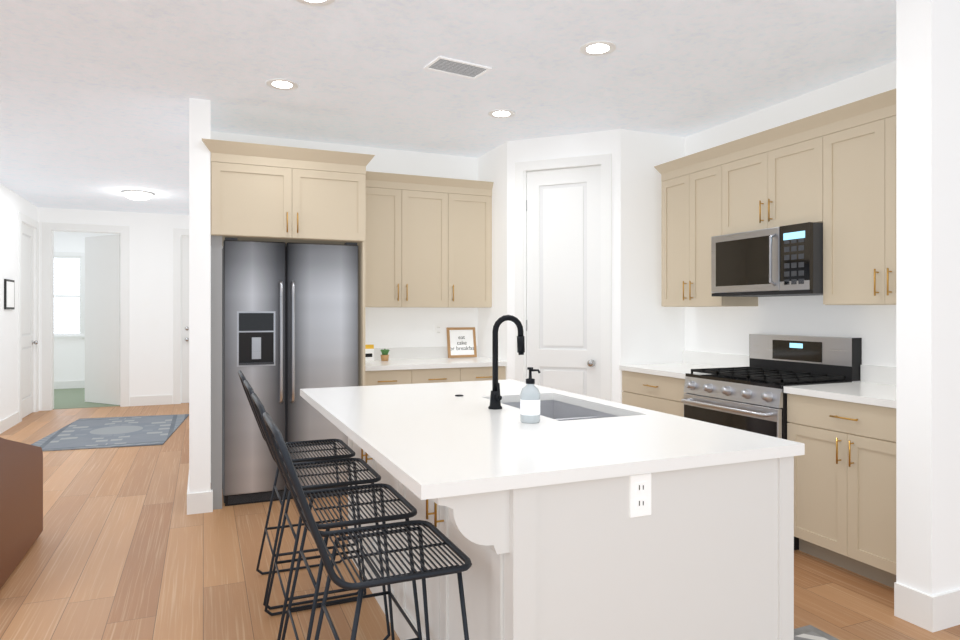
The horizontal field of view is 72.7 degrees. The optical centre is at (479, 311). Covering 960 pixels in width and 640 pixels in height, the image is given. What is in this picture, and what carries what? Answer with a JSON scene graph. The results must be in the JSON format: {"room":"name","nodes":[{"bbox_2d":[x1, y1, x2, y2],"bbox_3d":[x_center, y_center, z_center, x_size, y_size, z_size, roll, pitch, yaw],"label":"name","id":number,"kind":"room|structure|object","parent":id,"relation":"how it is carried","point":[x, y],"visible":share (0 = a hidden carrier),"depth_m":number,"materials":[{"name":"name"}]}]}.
{"room":"kitchen","nodes":[
{"label":"kitchen","id":0,"kind":"room"},
{"bbox_2d":[0,184,39,420],"bbox_3d":[-5.027,-0.040,6.416,0.140,2.740,5.340,0,0,-23],"label":"wall","id":1,"kind":"structure","parent":0,"point":[11,203],"depth_m":7.53,"materials":[{"name":"white paint"}]},
{"bbox_2d":[4,279,14,308],"bbox_3d":[-5.377,-0.200,7.451,0.020,0.340,0.360,0,0,-23],"label":"framed picture","id":2,"kind":"object","parent":1,"relation":"attached to","point":[9,293],"visible":1,"depth_m":7.41,"materials":[{"name":"black"}]},
{"bbox_2d":[0,411,18,433],"bbox_3d":[-4.729,1.262,5.912,0.014,0.135,4.180,0,0,-23],"label":"baseboard","id":3,"kind":"structure","parent":1,"relation":"attached to","point":[13,419],"depth_m":7.44,"materials":[{"name":"white wood"}]},
{"bbox_2d":[22,223,37,417],"bbox_3d":[-5.758,0.108,8.293,0.104,2.428,0.768,0,0,-23],"label":"door","id":4,"kind":"structure","parent":1,"relation":"in","point":[28,342],"depth_m":8.36,"materials":[{"name":"white wood"}]},
{"bbox_2d":[54,388,119,408],"bbox_3d":[-6.366,1.358,10.263,2.700,0.064,2.930,0,0,-23],"label":"floor","id":5,"kind":"structure","parent":0,"point":[70,398],"depth_m":9.77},
{"bbox_2d":[40,207,222,410],"bbox_3d":[-4.694,-0.040,9.382,2.790,2.740,0.180,0,0,-23],"label":"wall","id":6,"kind":"structure","parent":0,"point":[150,234],"depth_m":9.31,"materials":[{"name":"white paint"}]},
{"bbox_2d":[54,256,81,335],"bbox_3d":[-7.427,-0.280,11.226,1.000,1.380,0.050,0,0,-23],"label":"room window","id":7,"kind":"structure","parent":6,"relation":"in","point":[67,295],"depth_m":11.34,"materials":[{"name":"white glass"}]},
{"bbox_2d":[54,380,84,388],"bbox_3d":[-6.881,1.260,11.412,2.750,0.131,0.014,0,0,-23],"label":"baseboard","id":8,"kind":"structure","parent":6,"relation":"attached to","point":[57,384],"depth_m":11.30,"materials":[{"name":"white wood"}]},
{"bbox_2d":[18,212,128,421],"bbox_3d":[-5.254,0.060,8.525,1.090,2.540,1.000,0,0,-23],"label":"door frame","id":9,"kind":"structure","parent":6,"relation":"attached to","point":[48,253],"depth_m":8.82,"materials":[{"name":"white wood"}]},
{"bbox_2d":[85,234,119,404],"bbox_3d":[-5.448,0.109,9.426,0.546,2.418,0.641,0,0,-23],"label":"room door","id":10,"kind":"structure","parent":6,"relation":"in","point":[102,319],"depth_m":9.40,"materials":[{"name":"white wood"}]},
{"bbox_2d":[130,395,171,405],"bbox_3d":[-4.687,1.262,9.301,0.540,0.135,0.014,0,0,-23],"label":"baseboard","id":11,"kind":"structure","parent":6,"relation":"attached to","point":[158,399],"depth_m":9.29,"materials":[{"name":"white wood"}]},
{"bbox_2d":[173,228,188,403],"bbox_3d":[-3.914,0.060,9.628,1.120,2.540,0.016,0,0,-23],"label":"door frame","id":12,"kind":"structure","parent":6,"relation":"attached to","point":[177,232],"depth_m":9.42,"materials":[{"name":"white wood"}]},
{"bbox_2d":[182,236,188,402],"bbox_3d":[-3.925,0.108,9.656,0.896,2.428,0.108,0,0,-23],"label":"front door","id":13,"kind":"structure","parent":6,"relation":"in","point":[185,319],"depth_m":9.51,"materials":[{"name":"white wood"}]},
{"bbox_2d":[184,98,211,492],"bbox_3d":[-2.009,-0.040,4.682,0.130,2.740,0.790,0,0,-23],"label":"wall","id":14,"kind":"structure","parent":0,"point":[198,221],"depth_m":4.32,"materials":[{"name":"white paint"}]},
{"bbox_2d":[187,476,191,514],"bbox_3d":[-3.032,1.262,6.907,0.014,0.135,5.714,0,0,-23],"label":"baseboard","id":15,"kind":"structure","parent":14,"relation":"attached to","point":[189,495],"depth_m":4.28,"materials":[{"name":"white wood"}]},
{"bbox_2d":[296,140,319,149],"bbox_3d":[-2.410,-0.040,7.777,0.160,2.740,4.920,0,0,-23],"label":"wall","id":16,"kind":"structure","parent":0,"point":[299,143],"depth_m":5.37,"materials":[{"name":"white paint"}]},
{"bbox_2d":[320,142,535,379],"bbox_3d":[-0.114,-0.040,6.002,2.640,2.740,0.140,0,0,-23],"label":"wall","id":17,"kind":"structure","parent":0,"point":[387,327],"depth_m":5.64,"materials":[{"name":"white paint"}]},
{"bbox_2d":[365,171,493,307],"bbox_3d":[-0.512,-0.581,5.558,1.215,1.082,0.363,0,0,-23],"label":"upper cabinet","id":18,"kind":"object","parent":17,"relation":"attached to","point":[428,242],"visible":0.94,"depth_m":5.44,"materials":[{"name":"beige wood"}]},
{"bbox_2d":[435,324,441,335],"bbox_3d":[-0.370,0.160,5.812,0.070,0.114,0.007,0,0,-23],"label":"outlet","id":19,"kind":"object","parent":17,"relation":"attached to","point":[438,329],"visible":1,"depth_m":5.81,"materials":[{"name":"white plastic"}]},
{"bbox_2d":[0,0,895,214],"bbox_3d":[-2.051,-1.450,4.833,12.000,0.080,16.500,0,0,-23],"label":"ceiling","id":20,"kind":"structure","parent":0,"point":[95,95],"depth_m":3.84,"materials":[{"name":"paint"}]},
{"bbox_2d":[121,190,154,199],"bbox_3d":[-4.045,-1.367,7.713,0.360,0.085,0.360,0,0,-23],"label":"light","id":21,"kind":"object","parent":20,"relation":"attached to","point":[137,195],"visible":1,"depth_m":7.61,"materials":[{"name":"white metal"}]},
{"bbox_2d":[266,78,298,89],"bbox_3d":[-1.223,-1.406,4.033,0.196,0.007,0.196,0,0,-23],"label":"recessed light","id":22,"kind":"object","parent":20,"relation":"in","point":[280,84],"visible":1,"depth_m":4.03,"materials":[{"name":"white"}]},
{"bbox_2d":[296,0,334,5],"bbox_3d":[-0.742,-1.406,2.901,0.196,0.007,0.196,0,0,-23],"label":"recessed light","id":23,"kind":"object","parent":20,"relation":"in","point":[317,2],"visible":1,"depth_m":2.96,"materials":[{"name":"white"}]},
{"bbox_2d":[423,56,491,78],"bbox_3d":[-0.129,-1.405,3.759,0.340,0.008,0.200,0,0,-31],"label":"ceiling vent","id":24,"kind":"object","parent":20,"relation":"in","point":[451,66],"visible":1,"depth_m":3.75,"materials":[{"name":"white metal"}]},
{"bbox_2d":[488,109,514,117],"bbox_3d":[0.154,-1.406,4.628,0.196,0.007,0.196,0,0,-23],"label":"recessed light","id":25,"kind":"object","parent":20,"relation":"in","point":[502,113],"visible":0.98,"depth_m":4.62,"materials":[{"name":"white"}]},
{"bbox_2d":[579,41,615,55],"bbox_3d":[0.629,-1.406,3.483,0.196,0.007,0.196,0,0,-23],"label":"recessed light","id":26,"kind":"object","parent":20,"relation":"in","point":[596,48],"visible":0.98,"depth_m":3.48,"materials":[{"name":"white"}]},
{"bbox_2d":[0,403,959,639],"bbox_3d":[-1.459,1.360,3.438,12.000,0.060,13.470,0,0,-23],"label":"floor","id":27,"kind":"structure","parent":0,"point":[124,546],"depth_m":3.34,"materials":[{"name":"brown wood"}]},
{"bbox_2d":[0,437,42,588],"bbox_3d":[-3.368,0.900,2.970,2.120,0.860,1.100,0,0,-23],"label":"sofa","id":28,"kind":"object","parent":27,"relation":"on","point":[21,497],"visible":1,"depth_m":3.37,"materials":[{"name":"brown leather"}]},
{"bbox_2d":[31,414,188,450],"bbox_3d":[-4.062,1.324,7.292,1.250,0.010,2.000,0,0,-17],"label":"rug","id":29,"kind":"object","parent":27,"relation":"on","point":[106,432],"visible":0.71,"depth_m":7.08,"materials":[{"name":"blue fabric"}]},
{"bbox_2d":[202,138,374,509],"bbox_3d":[-1.457,0.098,4.886,1.155,2.465,0.863,0,0,-23],"label":"tall cabinet","id":30,"kind":"object","parent":27,"relation":"on","point":[269,193],"visible":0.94,"depth_m":4.50,"materials":[{"name":"beige wood"}]},
{"bbox_2d":[222,237,358,505],"bbox_3d":[-1.442,0.411,4.906,0.926,1.838,0.782,0,0,-23],"label":"fridge","id":31,"kind":"object","parent":27,"relation":"on","point":[290,320],"visible":0.79,"depth_m":4.57,"materials":[{"name":"grey metal"}]},
{"bbox_2d":[238,370,362,609],"bbox_3d":[-0.880,0.808,3.163,0.539,1.042,0.434,0,0,-23],"label":"stool","id":32,"kind":"object","parent":27,"relation":"on","point":[316,443],"visible":0.54,"depth_m":3.12,"materials":[{"name":"grey metal"}]},
{"bbox_2d":[244,380,390,639],"bbox_3d":[-0.690,0.808,2.716,0.539,1.042,0.434,0,0,-23],"label":"stool","id":33,"kind":"object","parent":27,"relation":"on","point":[322,463],"visible":0.54,"depth_m":2.72,"materials":[{"name":"grey metal"}]},
{"bbox_2d":[251,393,421,639],"bbox_3d":[-0.501,0.808,2.270,0.539,1.042,0.434,0,0,-23],"label":"stool","id":34,"kind":"object","parent":27,"relation":"on","point":[261,410],"visible":0.75,"depth_m":2.31,"materials":[{"name":"grey metal"}]},
{"bbox_2d":[263,412,471,639],"bbox_3d":[-0.311,0.808,1.823,0.539,1.042,0.434,0,0,-23],"label":"stool","id":35,"kind":"object","parent":27,"relation":"on","point":[291,476],"visible":1,"depth_m":1.78,"materials":[{"name":"grey metal"}]},
{"bbox_2d":[365,346,506,385],"bbox_3d":[-0.458,0.820,5.431,1.215,1.020,0.640,0,0,-23],"label":"base cabinet","id":36,"kind":"object","parent":27,"relation":"on","point":[411,365],"visible":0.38,"depth_m":5.25,"materials":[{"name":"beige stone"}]},
{"bbox_2d":[365,342,373,360],"bbox_3d":[-0.947,0.330,5.481,0.110,0.160,0.031,0,0,-23],"label":"booklet","id":37,"kind":"object","parent":36,"relation":"on","point":[369,351],"visible":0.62,"depth_m":5.48,"materials":[{"name":"white paper"}]},
{"bbox_2d":[380,349,389,360],"bbox_3d":[-0.797,0.358,5.460,0.076,0.100,0.086,0,0,-23],"label":"succulent pot","id":38,"kind":"object","parent":36,"relation":"on","point":[384,356],"visible":0.96,"depth_m":5.44,"materials":[{"name":"brown wood"}]},
{"bbox_2d":[446,327,476,357],"bbox_3d":[-0.164,0.272,5.824,0.270,0.270,0.060,0,0,-23],"label":"framed sign","id":39,"kind":"object","parent":36,"relation":"on","point":[461,342],"depth_m":5.82,"materials":[{"name":"brown wood"}]},
{"bbox_2d":[314,407,798,639],"bbox_3d":[0.042,0.887,2.764,1.171,0.885,2.060,0,0,-23],"label":"kitchen island","id":40,"kind":"object","parent":27,"relation":"on","point":[571,516],"depth_m":1.87,"materials":[{"name":"white wood"}]},
{"bbox_2d":[300,383,679,502],"bbox_3d":[-0.201,0.427,2.661,0.760,0.035,2.105,0,0,-23],"label":"island countertop","id":41,"kind":"structure","parent":40,"relation":"on","point":[437,441],"depth_m":2.03,"materials":[{"name":"white stone"}]},
{"bbox_2d":[488,315,524,408],"bbox_3d":[0.124,0.210,2.764,0.168,0.398,0.110,0,0,-23],"label":"faucet","id":42,"kind":"object","parent":41,"relation":"on","point":[495,399],"visible":1,"depth_m":2.76,"materials":[{"name":"black metal"}]},
{"bbox_2d":[520,367,539,422],"bbox_3d":[0.188,0.307,2.426,0.077,0.203,0.075,0,0,-23],"label":"soap dispenser","id":43,"kind":"object","parent":41,"relation":"on","point":[530,403],"visible":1,"depth_m":2.40,"materials":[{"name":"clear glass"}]},
{"bbox_2d":[444,379,803,470],"bbox_3d":[0.375,0.427,2.905,0.490,0.035,2.105,0,0,-23],"label":"island countertop","id":44,"kind":"structure","parent":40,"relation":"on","point":[698,443],"depth_m":2.20,"materials":[{"name":"white stone"}]},
{"bbox_2d":[500,395,623,418],"bbox_3d":[0.336,0.533,2.881,0.416,0.201,0.776,0,0,-23],"label":"sink","id":45,"kind":"object","parent":44,"relation":"in","point":[549,405],"depth_m":3.20,"materials":[{"name":"grey metal"}]},
{"bbox_2d":[622,370,684,416],"bbox_3d":[1.520,0.887,4.797,0.608,0.885,0.753,0,0,-23],"label":"base cabinet","id":46,"kind":"object","parent":27,"relation":"on","point":[646,391],"depth_m":4.66,"materials":[{"name":"beige wood"}]},
{"bbox_2d":[619,362,734,377],"bbox_3d":[1.509,0.427,4.792,0.633,0.035,0.753,0,0,-23],"label":"countertop","id":47,"kind":"structure","parent":46,"relation":"on","point":[668,370],"depth_m":4.79,"materials":[{"name":"white stone"}]},
{"bbox_2d":[681,334,861,549],"bbox_3d":[1.768,0.741,4.064,0.720,1.178,0.778,0,0,-23],"label":"range","id":48,"kind":"object","parent":27,"relation":"on","point":[752,397],"visible":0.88,"depth_m":3.95,"materials":[{"name":"silver metal"}]},
{"bbox_2d":[794,625,838,639],"bbox_3d":[1.360,1.325,2.093,0.580,0.008,1.190,0,0,-23],"label":"kitchen rug","id":49,"kind":"object","parent":27,"relation":"on","point":[809,632],"visible":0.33,"depth_m":2.67,"materials":[{"name":"grey fabric"}]},
{"bbox_2d":[787,394,895,587],"bbox_3d":[2.119,0.887,3.386,0.608,0.885,0.733,0,0,-23],"label":"base cabinet","id":50,"kind":"object","parent":27,"relation":"on","point":[845,490],"depth_m":3.28,"materials":[{"name":"beige wood"}]},
{"bbox_2d":[784,382,895,409],"bbox_3d":[2.108,0.427,3.381,0.633,0.035,0.733,0,0,-23],"label":"countertop","id":51,"kind":"structure","parent":50,"relation":"on","point":[865,393],"depth_m":3.38,"materials":[{"name":"white stone"}]},
{"bbox_2d":[592,131,611,154],"bbox_3d":[0.973,-0.040,5.155,0.100,2.740,0.030,0,0,-23],"label":"wall","id":52,"kind":"structure","parent":0,"point":[601,140],"depth_m":5.08,"materials":[{"name":"white paint"}]},
{"bbox_2d":[526,166,600,398],"bbox_3d":[0.666,0.088,5.232,0.463,2.468,0.468,0,0,-23],"label":"pantry door","id":53,"kind":"structure","parent":52,"relation":"in","point":[563,320],"depth_m":5.21,"materials":[{"name":"white wood"}]},
{"bbox_2d":[515,153,611,400],"bbox_3d":[0.661,0.052,5.211,0.588,2.555,0.600,0,0,-23],"label":"door frame","id":54,"kind":"structure","parent":52,"relation":"attached to","point":[603,161],"depth_m":5.13,"materials":[{"name":"white wood"}]},
{"bbox_2d":[612,64,887,403],"bbox_3d":[1.883,-0.040,4.906,0.140,2.740,3.720,0,0,-23],"label":"wall","id":55,"kind":"structure","parent":0,"point":[644,331],"depth_m":5.03,"materials":[{"name":"white paint"}]},
{"bbox_2d":[658,145,757,306],"bbox_3d":[1.673,-0.583,4.796,0.328,1.084,0.637,0,0,-23],"label":"upper cabinet","id":56,"kind":"object","parent":55,"relation":"attached to","point":[691,185],"depth_m":4.71,"materials":[{"name":"beige wood"}]},
{"bbox_2d":[722,113,821,234],"bbox_3d":[1.951,-0.820,4.141,0.328,0.610,0.786,0,0,-23],"label":"upper cabinet","id":57,"kind":"object","parent":55,"relation":"attached to","point":[771,178],"depth_m":4.03,"materials":[{"name":"beige wood"}]},
{"bbox_2d":[711,222,822,296],"bbox_3d":[1.887,-0.306,4.114,0.468,0.403,0.776,0,0,-23],"label":"microwave","id":58,"kind":"object","parent":57,"relation":"attached to","point":[786,260],"visible":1,"depth_m":3.94,"materials":[{"name":"grey metal"}]},
{"bbox_2d":[683,350,895,385],"bbox_3d":[2.088,0.360,4.211,0.020,0.100,2.276,0,0,-23],"label":"backsplash","id":59,"kind":"structure","parent":55,"relation":"attached to","point":[868,373],"depth_m":4.70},
{"bbox_2d":[822,89,895,304],"bbox_3d":[2.248,-0.583,3.441,0.328,1.084,0.735,0,0,-23],"label":"upper cabinet","id":60,"kind":"object","parent":55,"relation":"attached to","point":[833,171],"depth_m":3.51,"materials":[{"name":"beige wood"}]},
{"bbox_2d":[888,0,959,595],"bbox_3d":[2.206,-0.040,2.941,0.760,2.740,0.150,0,0,-23],"label":"wall","id":61,"kind":"structure","parent":0,"point":[912,336],"depth_m":2.77,"materials":[{"name":"white paint"}]},
{"bbox_2d":[925,588,959,631],"bbox_3d":[2.711,1.258,3.066,1.814,0.145,0.014,0,0,-23],"label":"baseboard","id":62,"kind":"structure","parent":61,"relation":"attached to","point":[936,612],"depth_m":2.73,"materials":[{"name":"white wood"}]}
]}

